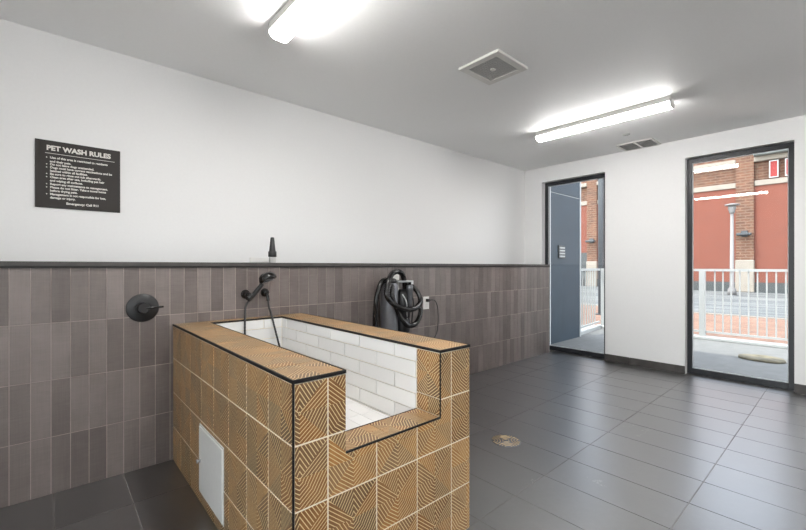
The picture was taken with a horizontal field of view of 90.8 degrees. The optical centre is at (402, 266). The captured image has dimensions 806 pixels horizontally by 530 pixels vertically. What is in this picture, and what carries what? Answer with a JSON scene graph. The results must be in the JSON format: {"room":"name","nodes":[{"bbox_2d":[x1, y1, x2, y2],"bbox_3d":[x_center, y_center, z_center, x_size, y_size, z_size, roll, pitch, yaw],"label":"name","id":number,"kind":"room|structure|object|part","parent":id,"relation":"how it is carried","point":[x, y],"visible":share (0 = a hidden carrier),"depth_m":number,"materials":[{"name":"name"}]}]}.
{"room":"pet washing room","nodes":[
{"label":"pet washing room","id":0,"kind":"room"},
{"bbox_2d":[0,19,524,263],"bbox_3d":[-0.819,-0.046,3.716,7.350,2.732,0.200,0,0,-42],"label":"wall","id":1,"kind":"structure","parent":0,"point":[211,171],"depth_m":3.05,"materials":[{"name":"paint"}]},
{"bbox_2d":[35,138,119,212],"bbox_3d":[-2.031,-0.556,2.500,0.415,0.407,0.009,0,0,-42],"label":"sign","id":2,"kind":"object","parent":1,"relation":"attached to","point":[67,176],"visible":1,"depth_m":2.48,"materials":[{"name":"black plastic"}]},
{"bbox_2d":[0,261,549,267],"bbox_3d":[-0.650,-0.007,3.439,6.835,0.034,0.438,0,0,-42],"label":"trim","id":3,"kind":"structure","parent":1,"relation":"attached to","point":[3,264],"depth_m":2.60,"materials":[{"name":"black metal"}]},
{"bbox_2d":[268,237,276,262],"bbox_3d":[-1.001,-0.123,3.049,0.062,0.196,0.062,0,0,-42],"label":"nozzle","id":4,"kind":"object","parent":3,"relation":"on","point":[272,254],"visible":1,"depth_m":3.03,"materials":[{"name":"black plastic"}]},
{"bbox_2d":[0,267,548,507],"bbox_3d":[-0.654,0.601,3.441,6.831,1.198,0.430,0,0,-42],"label":"wall","id":5,"kind":"structure","parent":0,"point":[86,387],"depth_m":2.33,"materials":[{"name":"tile"}]},
{"bbox_2d":[126,294,163,321],"bbox_3d":[-1.522,0.248,2.346,0.182,0.167,0.064,0,0,-42],"label":"shower valve","id":6,"kind":"object","parent":5,"relation":"attached to","point":[141,307],"visible":1,"depth_m":2.34,"materials":[{"name":"black metal"}]},
{"bbox_3d":[-1.477,0.247,2.357,0.100,0.019,0.018,0,0,-37],"label":"lever","id":7,"kind":"part","parent":6,"relation":"part of","materials":[{"name":"black metal"}]},
{"bbox_2d":[241,272,280,346],"bbox_3d":[-0.967,0.385,2.721,0.249,0.696,0.240,0,0,-42],"label":"shower","id":8,"kind":"object","parent":5,"relation":"attached to","point":[266,277],"visible":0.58,"depth_m":2.71,"materials":[{"name":"black metal"}]},
{"bbox_3d":[-1.006,0.178,2.718,0.111,0.133,0.033,0,0,-16],"label":"handle","id":9,"kind":"part","parent":8,"relation":"part of","materials":[{"name":"black plastic"}]},
{"bbox_2d":[260,288,269,300],"bbox_3d":[-0.973,0.202,2.831,0.060,0.088,0.067,0,0,-42],"label":"outlet","id":10,"kind":"object","parent":8,"relation":"attached to","point":[264,292],"depth_m":2.82,"materials":[{"name":"black metal"}]},
{"bbox_2d":[372,269,438,337],"bbox_3d":[0.084,0.394,3.643,0.926,0.742,0.259,0,0,-43],"label":"dryer","id":11,"kind":"object","parent":5,"relation":"attached to","point":[396,306],"visible":0.95,"depth_m":3.44,"materials":[{"name":"black plastic"}]},
{"bbox_2d":[380,278,397,330],"bbox_3d":[-0.122,0.352,3.488,0.156,0.495,0.156,0,0,-42],"label":"canister","id":12,"kind":"object","parent":11,"relation":"on","point":[388,314],"depth_m":3.42,"materials":[{"name":"grey metal"}]},
{"bbox_3d":[0.170,0.546,3.828,0.548,0.437,0.047,0,0,-45],"label":"power cord","id":13,"kind":"part","parent":11,"relation":"part of","materials":[{"name":"black rubber"}]},
{"bbox_2d":[423,296,428,308],"bbox_3d":[0.228,0.363,3.935,0.078,0.123,0.012,0,0,-42],"label":"wall outlet","id":14,"kind":"object","parent":5,"relation":"attached to","point":[425,304],"visible":0.97,"depth_m":3.92,"materials":[{"name":"white plastic"}]},
{"bbox_2d":[0,0,805,170],"bbox_3d":[0.916,-1.487,1.761,7.350,0.150,5.428,0,0,-42],"label":"ceiling","id":15,"kind":"structure","parent":0,"point":[392,66],"depth_m":2.67,"materials":[{"name":"paint"}]},
{"bbox_2d":[268,0,330,42],"bbox_3d":[-0.319,-1.369,1.880,0.124,0.087,1.253,0,0,-42],"label":"ceiling lamp","id":16,"kind":"object","parent":15,"relation":"attached to","point":[294,15],"visible":1,"depth_m":2.15,"materials":[{"name":"white plastic"}]},
{"bbox_2d":[459,49,527,84],"bbox_3d":[0.641,-1.402,2.825,0.360,0.020,0.335,0,0,-42],"label":"exhaust fan","id":17,"kind":"object","parent":15,"relation":"attached to","point":[495,66],"visible":1,"depth_m":2.81,"materials":[{"name":"white plastic"}]},
{"bbox_2d":[469,57,516,80],"bbox_3d":[0.641,-1.405,2.825,0.265,0.013,0.240,0,0,-42],"label":"grille","id":18,"kind":"object","parent":17,"relation":"attached to","point":[492,68],"depth_m":2.83,"materials":[{"name":"white metal"}]},
{"bbox_2d":[535,96,674,141],"bbox_3d":[1.849,-1.369,3.783,0.124,0.087,1.223,0,0,-42],"label":"ceiling lamp","id":19,"kind":"object","parent":15,"relation":"attached to","point":[664,103],"visible":1,"depth_m":3.66,"materials":[{"name":"white plastic"}]},
{"bbox_2d":[615,138,660,150],"bbox_3d":[2.731,-1.406,4.616,0.325,0.012,0.380,0,0,-42],"label":"ceiling vent","id":20,"kind":"object","parent":15,"relation":"in","point":[649,142],"visible":1,"depth_m":4.59,"materials":[{"name":"white metal"}]},
{"bbox_2d":[0,350,805,529],"bbox_3d":[0.935,1.260,1.778,7.000,0.121,5.028,0,0,-42],"label":"floor","id":21,"kind":"structure","parent":0,"point":[605,445],"depth_m":2.43,"materials":[{"name":"tile"}]},
{"bbox_2d":[173,313,469,529],"bbox_3d":[-0.569,0.779,2.139,0.900,0.841,1.632,0,0,-42],"label":"tub","id":22,"kind":"object","parent":21,"relation":"on","point":[340,425],"visible":1,"depth_m":1.67,"materials":[{"name":"tile"}]},
{"bbox_3d":[-0.914,0.973,1.886,0.008,0.348,0.378,0,0,-42],"label":"access door","id":23,"kind":"part","parent":22,"relation":"part of","materials":[{"name":"white metal"}]},
{"bbox_3d":[-0.885,0.365,1.858,0.005,0.012,1.631,0,0,-42],"label":"edge trim","id":24,"kind":"part","parent":22,"relation":"part of","materials":[{"name":"black metal"}]},
{"bbox_3d":[-1.047,0.365,2.695,0.475,0.012,0.004,0,0,-42],"label":"edge trim","id":25,"kind":"part","parent":22,"relation":"part of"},
{"bbox_3d":[-0.714,0.365,1.958,0.004,0.012,1.543,0,0,-42],"label":"edge trim","id":26,"kind":"part","parent":22,"relation":"part of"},
{"bbox_3d":[-0.345,0.785,1.250,0.006,0.829,0.006,0,0,-42],"label":"edge trim","id":27,"kind":"part","parent":22,"relation":"part of","materials":[{"name":"black metal"}]},
{"bbox_2d":[217,318,416,430],"bbox_3d":[-0.582,0.559,2.170,0.490,0.372,1.413,0,0,-42],"label":"basin","id":28,"kind":"object","parent":22,"relation":"in","point":[381,373],"depth_m":2.10,"materials":[{"name":"tile"}]},
{"bbox_3d":[-0.271,0.365,1.316,0.194,0.012,0.005,0,0,-42],"label":"edge trim","id":29,"kind":"part","parent":22,"relation":"part of","materials":[{"name":"black metal"}]},
{"bbox_3d":[-0.356,0.365,2.277,0.004,0.012,1.546,0,0,-42],"label":"edge trim","id":30,"kind":"part","parent":22,"relation":"part of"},
{"bbox_3d":[-0.116,0.646,1.646,0.478,0.007,0.004,0,0,-42],"label":"edge trim","id":31,"kind":"part","parent":22,"relation":"part of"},
{"bbox_3d":[-0.234,0.365,2.435,0.005,0.012,1.631,0,0,-42],"label":"edge trim","id":32,"kind":"part","parent":22,"relation":"part of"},
{"bbox_3d":[-0.069,0.650,1.592,0.478,0.012,0.143,0,0,-42],"label":"sill","id":33,"kind":"part","parent":22,"relation":"part of","materials":[{"name":"tile"}]},
{"bbox_3d":[-0.019,0.646,1.540,0.479,0.007,0.005,0,0,-42],"label":"edge trim","id":34,"kind":"part","parent":22,"relation":"part of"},
{"bbox_3d":[0.159,0.507,1.697,0.004,0.272,0.004,0,0,-42],"label":"edge trim","id":35,"kind":"part","parent":22,"relation":"part of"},
{"bbox_3d":[0.230,0.365,1.761,0.196,0.012,0.005,0,0,-42],"label":"edge trim","id":36,"kind":"part","parent":22,"relation":"part of","materials":[{"name":"black metal"}]},
{"bbox_2d":[491,435,520,446],"bbox_3d":[0.706,1.198,2.729,0.196,0.007,0.196,0,0,-42],"label":"floor drain","id":37,"kind":"object","parent":21,"relation":"on","point":[500,440],"visible":1,"depth_m":2.72,"materials":[{"name":"gold metal"}]},
{"bbox_2d":[551,182,580,343],"bbox_3d":[2.513,-0.320,6.474,1.295,3.060,0.190,0,0,-42],"label":"wall","id":38,"kind":"structure","parent":0,"point":[565,199],"depth_m":6.47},
{"bbox_2d":[558,245,564,257],"bbox_3d":[2.538,-0.228,6.360,0.210,0.205,0.024,0,0,-42],"label":"intercom panel","id":39,"kind":"object","parent":38,"relation":"attached to","point":[561,249],"visible":1,"depth_m":6.34,"materials":[{"name":"metal"}]},
{"bbox_2d":[525,115,805,384],"bbox_3d":[3.572,-0.046,4.117,0.250,2.732,5.028,0,0,-42],"label":"wall","id":40,"kind":"structure","parent":0,"point":[646,188],"depth_m":4.66,"materials":[{"name":"paint"}]},
{"bbox_2d":[545,173,604,358],"bbox_3d":[2.370,0.000,5.460,0.065,2.400,0.867,0,0,-42],"label":"window","id":41,"kind":"structure","parent":40,"relation":"in","point":[599,176],"depth_m":5.57,"materials":[{"name":"black metal"}]},
{"bbox_2d":[605,354,684,373],"bbox_3d":[2.848,1.156,4.736,0.012,0.088,0.852,0,0,-42],"label":"baseboard","id":42,"kind":"structure","parent":40,"relation":"attached to","point":[680,369],"depth_m":4.70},
{"bbox_2d":[687,142,793,389],"bbox_3d":[3.511,0.000,4.174,0.065,2.400,0.868,0,0,-42],"label":"window","id":43,"kind":"structure","parent":40,"relation":"in","point":[789,385],"depth_m":4.08,"materials":[{"name":"black metal"}]},
{"bbox_2d":[794,383,805,394],"bbox_3d":[3.990,1.156,3.449,0.012,0.088,0.852,0,0,-42],"label":"baseboard","id":44,"kind":"structure","parent":40,"relation":"attached to","point":[798,388],"depth_m":3.74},
{"label":"outside","id":45,"kind":"structure","parent":0,"visible":0},
{"bbox_2d":[581,286,787,317],"bbox_3d":[7.293,1.380,20.904,13.100,0.240,44.000,0,0,-42],"label":"street","id":46,"kind":"structure","parent":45,"point":[709,294],"depth_m":13.78,"materials":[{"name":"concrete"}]},
{"bbox_2d":[581,149,787,293],"bbox_3d":[14.006,-2.570,24.187,3.500,7.660,36.000,0,0,-42],"label":"brick building","id":47,"kind":"structure","parent":46,"relation":"on","point":[758,183],"depth_m":19.49,"materials":[{"name":"red brick"}]},
{"bbox_3d":[9.473,-1.530,27.532,0.080,4.620,6.580,0,0,-42],"label":"stucco panel","id":48,"kind":"part","parent":47,"relation":"part of","materials":[{"name":"red paint"}]},
{"bbox_3d":[14.262,-1.530,22.135,0.080,4.620,6.650,0,0,-42],"label":"stucco panel","id":49,"kind":"part","parent":47,"relation":"part of","materials":[{"name":"paint"}]},
{"bbox_3d":[14.203,-5.100,22.082,0.240,0.240,6.650,0,0,-42],"label":"cornice","id":50,"kind":"part","parent":47,"relation":"part of","materials":[{"name":"white concrete"}]},
{"bbox_3d":[17.359,-5.500,18.058,0.380,0.560,2.180,0,0,-42],"label":"fascia panel","id":51,"kind":"part","parent":47,"relation":"part of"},
{"bbox_3d":[19.088,-1.530,16.697,0.080,4.620,6.550,0,0,-42],"label":"stucco panel","id":52,"kind":"part","parent":47,"relation":"part of","materials":[{"name":"red paint"}]},
{"bbox_3d":[19.028,-5.100,16.644,0.240,0.240,6.550,0,0,-42],"label":"cornice","id":53,"kind":"part","parent":47,"relation":"part of","materials":[{"name":"beige concrete"}]},
{"bbox_2d":[581,304,787,319],"bbox_3d":[3.646,1.305,14.994,0.200,0.190,40.000,0,0,-42],"label":"curb","id":54,"kind":"object","parent":46,"relation":"on","point":[581,304],"depth_m":9.75,"materials":[{"name":"white concrete"}]},
{"bbox_2d":[724,203,739,294],"bbox_3d":[14.371,-0.740,17.372,0.540,4.000,0.540,0,0,-42],"label":"street lamp","id":55,"kind":"object","parent":46,"relation":"on","point":[732,206],"visible":0.94,"depth_m":17.31,"materials":[{"name":"grey metal"}]},
{"bbox_2d":[724,203,739,205],"bbox_3d":[14.371,-2.685,17.372,0.540,0.110,0.540,0,0,-42],"label":"hood","id":56,"kind":"object","parent":55,"relation":"attached to","point":[731,204],"depth_m":17.24,"materials":[{"name":"grey metal"}]},
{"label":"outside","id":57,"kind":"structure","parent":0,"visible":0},
{"bbox_2d":[551,325,787,381],"bbox_3d":[3.622,1.280,6.283,2.700,0.140,13.000,0,0,-42],"label":"patio slab","id":58,"kind":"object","parent":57,"point":[707,354],"depth_m":5.45,"materials":[{"name":"concrete"}]},
{"bbox_2d":[581,325,600,334],"bbox_3d":[3.397,1.185,7.366,0.150,0.050,1.287,0,0,43],"label":"curb","id":59,"kind":"object","parent":58,"relation":"on","point":[591,328],"visible":0.57,"depth_m":7.40,"materials":[{"name":"grey concrete"}]},
{"bbox_2d":[581,268,599,327],"bbox_3d":[3.441,0.603,7.361,0.080,1.115,1.165,0,0,43],"label":"railing","id":60,"kind":"object","parent":59,"relation":"on","point":[592,269],"visible":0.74,"depth_m":7.40,"materials":[{"name":"white metal"}]},
{"bbox_3d":[3.441,0.065,7.361,0.050,0.040,1.165,0,0,43],"label":"rail","id":61,"kind":"part","parent":60,"relation":"part of","materials":[{"name":"white metal"}]},
{"bbox_3d":[3.441,1.085,7.361,0.030,0.030,1.165,0,0,43],"label":"rail","id":62,"kind":"part","parent":60,"relation":"part of","materials":[{"name":"grey metal"}]},
{"bbox_2d":[597,324,787,348],"bbox_3d":[6.366,1.185,5.081,0.190,0.050,7.560,0,0,-42],"label":"curb","id":63,"kind":"object","parent":58,"relation":"on","point":[695,336],"visible":0.4,"depth_m":6.20,"materials":[{"name":"grey concrete"}]},
{"bbox_2d":[601,268,787,340],"bbox_3d":[5.364,0.603,6.204,0.080,1.115,4.370,0,0,-42],"label":"railing","id":64,"kind":"object","parent":63,"relation":"on","point":[702,331],"visible":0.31,"depth_m":6.35,"materials":[{"name":"white metal"}]},
{"bbox_3d":[3.940,0.623,7.808,0.080,1.075,0.080,0,0,-42],"label":"post","id":65,"kind":"part","parent":64,"relation":"part of","materials":[{"name":"white metal"}]},
{"bbox_3d":[5.364,0.065,6.204,0.050,0.040,4.370,0,0,-42],"label":"rail","id":66,"kind":"part","parent":64,"relation":"part of","materials":[{"name":"white metal"}]},
{"bbox_3d":[4.989,0.623,6.626,0.080,1.075,0.080,0,0,-42],"label":"post","id":67,"kind":"part","parent":64,"relation":"part of","materials":[{"name":"white metal"}]},
{"bbox_3d":[5.364,1.085,6.204,0.030,0.030,4.370,0,0,-42],"label":"rail","id":68,"kind":"part","parent":64,"relation":"part of","materials":[{"name":"grey metal"}]},
{"bbox_2d":[738,354,785,363],"bbox_3d":[4.638,1.190,5.146,0.390,0.031,0.475,0,0,-42],"label":"stepping stone","id":69,"kind":"object","parent":58,"relation":"on","point":[754,357],"visible":1,"depth_m":5.08,"materials":[{"name":"beige stone"}]},
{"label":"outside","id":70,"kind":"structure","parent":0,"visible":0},
{"bbox_2d":[581,305,787,343],"bbox_3d":[1.945,1.315,13.484,4.350,0.170,40.000,0,0,-42],"label":"brick pavement","id":71,"kind":"structure","parent":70,"point":[709,318],"depth_m":8.24,"materials":[{"name":"red brick"}]},
{"bbox_2d":[595,178,603,314],"bbox_3d":[5.041,-0.885,10.108,0.280,4.230,0.280,0,0,-42],"label":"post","id":72,"kind":"object","parent":71,"relation":"on","point":[600,181],"visible":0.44,"depth_m":10.06,"materials":[{"name":"metal"}]}
]}

